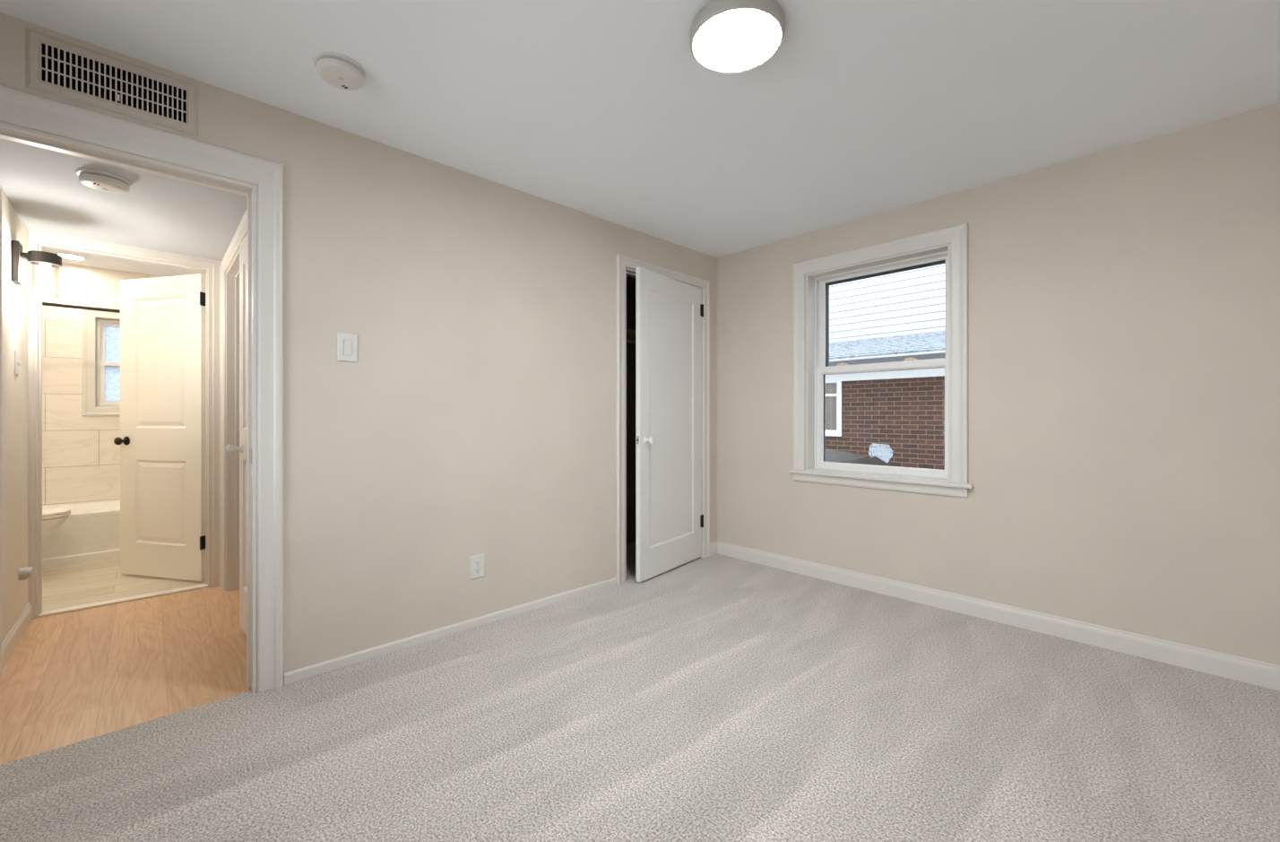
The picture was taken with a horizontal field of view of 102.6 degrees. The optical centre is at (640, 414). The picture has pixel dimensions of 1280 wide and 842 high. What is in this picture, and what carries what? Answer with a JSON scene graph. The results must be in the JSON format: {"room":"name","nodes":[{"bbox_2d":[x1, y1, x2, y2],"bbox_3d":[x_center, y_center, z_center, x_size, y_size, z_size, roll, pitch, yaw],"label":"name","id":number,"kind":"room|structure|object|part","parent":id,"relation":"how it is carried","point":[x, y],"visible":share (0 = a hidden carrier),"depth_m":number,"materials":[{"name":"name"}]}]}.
{"room":"empty bedroom","nodes":[
{"label":"empty bedroom","id":0,"kind":"room"},
{"bbox_2d":[1,189,28,641],"bbox_3d":[-2.827,0.083,2.175,0.120,2.200,1.665,0,0,-44],"label":"wall","id":1,"kind":"structure","parent":0,"point":[14,298],"depth_m":2.49,"materials":[{"name":"beige paint"}]},
{"bbox_2d":[1,601,32,671],"bbox_3d":[-3.059,1.073,2.514,0.013,0.101,0.855,0,0,-44],"label":"baseboard","id":2,"kind":"structure","parent":1,"relation":"attached to","point":[11,641],"depth_m":2.49,"materials":[{"name":"white wood"}]},
{"bbox_2d":[14,350,21,374],"bbox_3d":[-3.090,-0.259,2.550,0.020,0.118,0.072,0,0,-44],"label":"toggle switch","id":3,"kind":"object","parent":1,"relation":"attached to","point":[17,363],"visible":1,"depth_m":2.53,"materials":[{"name":"white plastic"}]},
{"bbox_3d":[-3.095,-0.259,2.546,0.006,0.118,0.072,0,0,-44],"label":"plate","id":4,"kind":"part","parent":3,"relation":"part of","materials":[{"name":"white plastic"}]},
{"bbox_2d":[17,566,34,579],"bbox_3d":[-3.148,0.811,2.633,0.050,0.062,0.062,0,0,-44],"label":"door stop","id":5,"kind":"object","parent":1,"relation":"attached to","point":[24,573],"visible":1,"depth_m":2.62,"materials":[{"name":"grey plastic"}]},
{"bbox_2d":[11,240,61,286],"bbox_3d":[-2.995,-0.717,2.551,0.158,0.251,0.112,0,0,-44],"label":"wall sconce","id":6,"kind":"object","parent":1,"relation":"attached to","point":[46,261],"visible":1,"depth_m":2.52,"materials":[{"name":"grey metal"}]},
{"bbox_3d":[-3.027,-0.782,2.521,0.030,0.034,0.034,0,0,-44],"label":"arm","id":7,"kind":"part","parent":6,"relation":"part of","materials":[{"name":"grey metal"}]},
{"bbox_2d":[38,261,51,271],"bbox_3d":[-2.978,-0.745,2.567,0.042,0.046,0.042,0,0,-44],"label":"bulb","id":8,"kind":"object","parent":6,"relation":"attached to","point":[42,266],"depth_m":2.55,"materials":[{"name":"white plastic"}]},
{"bbox_3d":[-2.978,-0.682,2.567,0.060,0.083,0.060,0,0,-44],"label":"bulb","id":9,"kind":"part","parent":6,"relation":"part of","materials":[{"name":"white glass"}]},
{"bbox_2d":[42,262,164,505],"bbox_3d":[-4.691,-0.047,4.520,1.900,2.460,0.120,0,0,-44],"label":"wall","id":10,"kind":"structure","parent":0,"point":[81,457],"depth_m":4.33,"materials":[{"name":"tile"}]},
{"bbox_2d":[82,309,120,415],"bbox_3d":[-4.497,-0.457,4.685,0.810,0.930,0.130,0,0,-44],"label":"window","id":11,"kind":"structure","parent":10,"relation":"in","point":[100,336],"depth_m":4.46,"materials":[{"name":"white wood"}]},
{"bbox_3d":[-4.514,-0.457,4.703,0.650,0.770,0.080,0,0,-44],"label":"frame","id":12,"kind":"part","parent":11,"relation":"part of","materials":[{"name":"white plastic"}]},
{"bbox_3d":[-4.506,-0.281,4.695,0.610,0.377,0.026,0,0,-44],"label":"sash","id":13,"kind":"part","parent":11,"relation":"part of","materials":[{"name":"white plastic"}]},
{"bbox_3d":[-4.526,-0.625,4.716,0.610,0.393,0.026,0,0,-44],"label":"sash","id":14,"kind":"part","parent":11,"relation":"part of","materials":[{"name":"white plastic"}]},
{"bbox_3d":[-4.526,-0.625,4.716,0.554,0.333,0.004,0,0,-44],"label":"pane","id":15,"kind":"part","parent":11,"relation":"part of","materials":[{"name":"clear glass"}]},
{"bbox_3d":[-4.506,-0.281,4.695,0.554,0.317,0.004,0,0,-44],"label":"pane","id":16,"kind":"part","parent":11,"relation":"part of","materials":[{"name":"clear glass"}]},
{"bbox_2d":[0,138,247,260],"bbox_3d":[-2.358,-1.047,2.708,1.535,0.060,1.785,0,0,-44],"label":"ceiling","id":17,"kind":"structure","parent":0,"point":[43,185],"depth_m":2.49,"materials":[{"name":"white paint"}]},
{"bbox_2d":[75,168,131,193],"bbox_3d":[-2.291,-0.992,2.194,0.166,0.050,0.166,0,0,23],"label":"smoke detector","id":18,"kind":"object","parent":17,"relation":"attached to","point":[97,179],"visible":1,"depth_m":2.16,"materials":[{"name":"white plastic"}]},
{"bbox_2d":[42,246,205,276],"bbox_3d":[-4.010,-1.317,3.808,1.900,0.080,2.090,0,0,-44],"label":"ceiling","id":19,"kind":"structure","parent":0,"point":[92,260],"depth_m":4.39,"materials":[{"name":"paint"}]},
{"bbox_2d":[54,252,86,259],"bbox_3d":[-4.566,-1.272,4.114,0.176,0.010,0.176,0,0,-44],"label":"recessed light","id":20,"kind":"object","parent":19,"relation":"in","point":[68,255],"visible":0.88,"depth_m":4.11,"materials":[{"name":"white plastic"}]},
{"bbox_2d":[73,243,212,587],"bbox_3d":[-3.156,-0.097,3.097,2.150,2.560,0.120,0,0,-44],"label":"wall","id":21,"kind":"structure","parent":0,"point":[73,244],"depth_m":3.35,"materials":[{"name":"beige paint"}]},
{"bbox_2d":[28,229,221,619],"bbox_3d":[-3.106,0.033,3.130,0.876,2.180,0.143,0,0,-44],"label":"door frame","id":22,"kind":"structure","parent":21,"relation":"attached to","point":[37,239],"depth_m":3.00,"materials":[{"name":"white wood"}]},
{"bbox_2d":[113,273,205,580],"bbox_3d":[-3.259,0.081,3.504,0.751,2.040,0.167,0,0,14],"label":"door","id":23,"kind":"structure","parent":21,"relation":"in","point":[161,441],"depth_m":3.48,"materials":[{"name":"white wood"}]},
{"bbox_3d":[-3.570,0.178,3.528,0.060,0.060,0.066,0,0,14],"label":"knob","id":24,"kind":"part","parent":23,"relation":"part of","materials":[{"name":"brown metal"}]},
{"bbox_2d":[0,12,717,673],"bbox_3d":[-0.894,-0.047,2.795,4.100,2.460,0.115,0,0,-44],"label":"wall","id":25,"kind":"structure","parent":0,"point":[475,413],"depth_m":2.54,"materials":[{"name":"beige paint"}]},
{"bbox_2d":[25,27,198,136],"bbox_3d":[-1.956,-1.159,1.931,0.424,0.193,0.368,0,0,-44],"label":"air vent","id":26,"kind":"object","parent":25,"relation":"in","point":[55,66],"visible":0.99,"depth_m":1.81,"materials":[{"name":"metal"}]},
{"bbox_2d":[39,40,187,124],"bbox_3d":[-1.834,-1.159,1.804,0.363,0.132,0.003,0,0,-44],"label":"grille","id":27,"kind":"object","parent":26,"relation":"attached to","point":[54,44],"depth_m":1.79,"materials":[{"name":"metal"}]},
{"bbox_3d":[-1.868,-1.218,1.839,0.355,0.030,0.037,0,0,-44],"label":"damper blade","id":28,"kind":"part","parent":26,"relation":"part of","materials":[{"name":"metal"}]},
{"bbox_3d":[-1.868,-1.175,1.839,0.355,0.030,0.037,0,0,-44],"label":"damper blade","id":29,"kind":"part","parent":26,"relation":"part of","materials":[{"name":"metal"}]},
{"bbox_3d":[-1.868,-1.133,1.839,0.355,0.030,0.037,0,0,-44],"label":"damper blade","id":30,"kind":"part","parent":26,"relation":"part of","materials":[{"name":"metal"}]},
{"bbox_2d":[0,85,283,692],"bbox_3d":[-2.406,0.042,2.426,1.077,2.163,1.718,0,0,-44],"label":"door frame","id":31,"kind":"structure","parent":25,"relation":"attached to","point":[27,118],"depth_m":2.09,"materials":[{"name":"white wood"}]},
{"bbox_3d":[-1.592,0.168,2.099,0.002,0.060,0.028,0,0,-44],"label":"strike plate","id":32,"kind":"part","parent":31,"relation":"part of","materials":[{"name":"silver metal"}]},
{"bbox_2d":[225,234,247,636],"bbox_3d":[-1.874,0.102,2.451,0.648,2.002,0.101,0,0,43],"label":"door","id":33,"kind":"structure","parent":25,"relation":"in","point":[243,246],"depth_m":2.62,"materials":[{"name":"white wood"}]},
{"bbox_3d":[-2.067,0.171,2.610,0.048,0.048,0.066,0,0,44],"label":"knob","id":34,"kind":"part","parent":33,"relation":"part of","materials":[{"name":"white metal"}]},
{"bbox_2d":[337,332,357,362],"bbox_3d":[-1.313,-0.304,2.303,0.083,0.127,0.015,0,0,-44],"label":"light switch","id":35,"kind":"object","parent":25,"relation":"attached to","point":[347,343],"visible":1,"depth_m":2.30,"materials":[{"name":"white plastic"}]},
{"bbox_2d":[283,576,617,684],"bbox_3d":[-0.821,1.101,2.776,1.844,0.045,0.012,0,0,-44],"label":"baseboard","id":36,"kind":"structure","parent":25,"relation":"attached to","point":[319,668],"depth_m":2.56,"materials":[{"name":"white wood"}]},
{"bbox_2d":[469,553,484,579],"bbox_3d":[-0.866,0.807,2.735,0.082,0.124,0.009,0,0,-44],"label":"wall outlet","id":37,"kind":"object","parent":25,"relation":"attached to","point":[477,562],"visible":1,"depth_m":2.73,"materials":[{"name":"white plastic"}]},
{"bbox_2d":[475,567,480,572],"bbox_3d":[-0.864,0.828,2.732,0.033,0.029,0.003,0,0,-44],"label":"receptacle","id":38,"kind":"object","parent":37,"relation":"attached to","point":[477,569],"depth_m":2.73,"materials":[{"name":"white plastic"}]},
{"bbox_2d":[475,559,480,565],"bbox_3d":[-0.864,0.786,2.732,0.033,0.029,0.003,0,0,-44],"label":"receptacle","id":39,"kind":"object","parent":37,"relation":"attached to","point":[477,561],"depth_m":2.73,"materials":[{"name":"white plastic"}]},
{"bbox_2d":[616,253,709,583],"bbox_3d":[0.161,0.026,3.789,0.973,2.193,0.138,0,0,-44],"label":"door frame","id":40,"kind":"structure","parent":25,"relation":"attached to","point":[626,266],"depth_m":3.48,"materials":[{"name":"white wood"}]},
{"bbox_2d":[635,267,703,581],"bbox_3d":[0.257,0.062,3.708,0.101,2.094,0.814,0,0,38],"label":"door","id":41,"kind":"structure","parent":25,"relation":"in","point":[670,312],"depth_m":3.65,"materials":[{"name":"white wood"}]},
{"bbox_3d":[0.065,0.168,3.429,0.066,0.048,0.048,0,0,38],"label":"knob","id":42,"kind":"part","parent":41,"relation":"part of","materials":[{"name":"white metal"}]},
{"bbox_2d":[626,276,635,543],"bbox_3d":[-0.177,-0.047,4.034,1.350,2.460,0.685,0,0,-44],"label":"wall","id":43,"kind":"structure","parent":0,"point":[630,281],"depth_m":4.53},
{"bbox_2d":[626,328,635,343],"bbox_3d":[-0.241,-0.617,4.101,1.248,0.099,0.400,0,0,-44],"label":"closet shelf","id":44,"kind":"object","parent":43,"relation":"attached to","point":[630,333],"visible":0.02,"depth_m":4.09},
{"bbox_3d":[-0.158,-0.592,4.014,1.208,0.032,0.032,0,0,-44],"label":"hanging rod","id":45,"kind":"part","parent":44,"relation":"part of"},
{"bbox_2d":[0,541,1279,841],"bbox_3d":[-1.184,1.150,2.845,4.650,0.066,7.390,0,0,-44],"label":"floor","id":46,"kind":"structure","parent":0,"point":[716,697],"depth_m":1.83,"materials":[{"name":"carpet"}]},
{"bbox_2d":[42,507,71,541],"bbox_3d":[-4.261,0.729,3.367,0.707,0.776,0.440,0,0,-44],"label":"toilet","id":47,"kind":"object","parent":46,"relation":"on","point":[53,518],"visible":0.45,"depth_m":3.50,"materials":[{"name":"white ceramic"}]},
{"bbox_3d":[-4.179,0.689,3.446,0.475,0.018,0.362,0,0,-44],"label":"seat","id":48,"kind":"part","parent":47,"relation":"part of","materials":[{"name":"white ceramic"}]},
{"bbox_3d":[-4.180,0.665,3.445,0.482,0.024,0.364,0,0,-44],"label":"lid","id":49,"kind":"part","parent":47,"relation":"part of","materials":[{"name":"white ceramic"}]},
{"bbox_2d":[42,499,120,568],"bbox_3d":[-4.394,0.931,4.209,1.696,0.372,0.737,0,0,-44],"label":"bathtub","id":50,"kind":"object","parent":46,"relation":"on","point":[90,532],"visible":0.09,"depth_m":3.91,"materials":[{"name":"white ceramic"}]},
{"bbox_2d":[0,0,1279,258],"bbox_3d":[0.354,-1.327,1.636,4.300,0.100,3.515,0,0,-44],"label":"ceiling","id":51,"kind":"structure","parent":0,"point":[605,109],"depth_m":1.99,"materials":[{"name":"paint"}]},
{"bbox_2d":[313,51,365,90],"bbox_3d":[-1.100,-1.252,1.882,0.166,0.050,0.166,0,0,23],"label":"smoke detector","id":52,"kind":"object","parent":51,"relation":"attached to","point":[338,70],"visible":1,"depth_m":1.85,"materials":[{"name":"white plastic"}]},
{"bbox_2d":[689,0,785,73],"bbox_3d":[0.318,-1.252,1.693,0.308,0.050,0.308,0,0,-44],"label":"ceiling lamp","id":53,"kind":"object","parent":51,"relation":"attached to","point":[726,36],"visible":1,"depth_m":1.65,"materials":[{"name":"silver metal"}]},
{"bbox_2d":[717,102,1279,665],"bbox_3d":[1.835,-0.047,3.053,0.200,2.460,3.515,0,0,-44],"label":"wall","id":54,"kind":"structure","parent":0,"point":[1124,301],"depth_m":2.52,"materials":[{"name":"beige paint"}]},
{"bbox_2d":[788,223,973,498],"bbox_3d":[1.537,-0.307,3.331,0.246,1.548,1.121,0,0,-44],"label":"window","id":55,"kind":"structure","parent":54,"relation":"in","point":[913,252],"depth_m":3.28,"materials":[{"name":"white wood"}]},
{"bbox_3d":[1.587,-0.299,3.383,0.102,1.378,0.897,0,0,-44],"label":"frame","id":56,"kind":"part","parent":55,"relation":"part of","materials":[{"name":"white plastic"}]},
{"bbox_3d":[1.567,0.017,3.365,0.032,0.718,0.875,0,0,-44],"label":"sash","id":57,"kind":"part","parent":55,"relation":"part of","materials":[{"name":"white plastic"}]},
{"bbox_3d":[1.597,-0.632,3.393,0.033,0.686,0.875,0,0,-44],"label":"sash","id":58,"kind":"part","parent":55,"relation":"part of","materials":[{"name":"white plastic"}]},
{"bbox_3d":[1.613,-0.643,3.415,0.018,0.628,0.789,0,0,-44],"label":"screen frame","id":59,"kind":"part","parent":55,"relation":"part of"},
{"bbox_2d":[709,540,1279,691],"bbox_3d":[1.728,1.073,2.940,0.112,0.101,3.300,0,0,-44],"label":"baseboard","id":60,"kind":"structure","parent":54,"relation":"attached to","point":[1260,673],"depth_m":2.65,"materials":[{"name":"white wood"}]},
{"bbox_3d":[-4.619,-0.047,3.143,0.100,2.460,1.970,0,0,-44],"label":"wall","id":61,"kind":"structure","parent":0,"visible":0},
{"bbox_2d":[42,302,120,312],"bbox_3d":[-4.186,-0.822,3.993,1.698,0.060,0.060,0,0,-44],"label":"shower rod","id":62,"kind":"object","parent":61,"relation":"attached to","point":[43,303],"visible":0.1,"depth_m":3.91,"materials":[{"name":"brown metal"}]},
{"label":"outside","id":63,"kind":"structure","parent":0,"visible":0},
{"bbox_3d":[0.627,1.923,4.171,28.000,0.100,28.000,0,0,-44],"label":"ground","id":64,"kind":"structure","parent":63,"visible":0},
{"bbox_2d":[825,449,891,466],"bbox_3d":[1.647,1.135,6.504,1.740,1.475,4.880,0,0,-44],"label":"parked car","id":65,"kind":"object","parent":64,"relation":"on","point":[831,455],"visible":0.02,"depth_m":5.77,"materials":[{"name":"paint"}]},
{"bbox_2d":[825,263,945,469],"bbox_3d":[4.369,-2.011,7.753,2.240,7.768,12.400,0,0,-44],"label":"neighbor house","id":66,"kind":"structure","parent":64,"relation":"on","point":[897,418],"depth_m":7.88,"materials":[{"name":"red brick"}]},
{"bbox_3d":[2.860,-0.321,8.374,0.040,0.037,0.775,0,0,-44],"label":"meeting rail","id":67,"kind":"part","parent":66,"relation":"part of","materials":[{"name":"white"}]}
]}

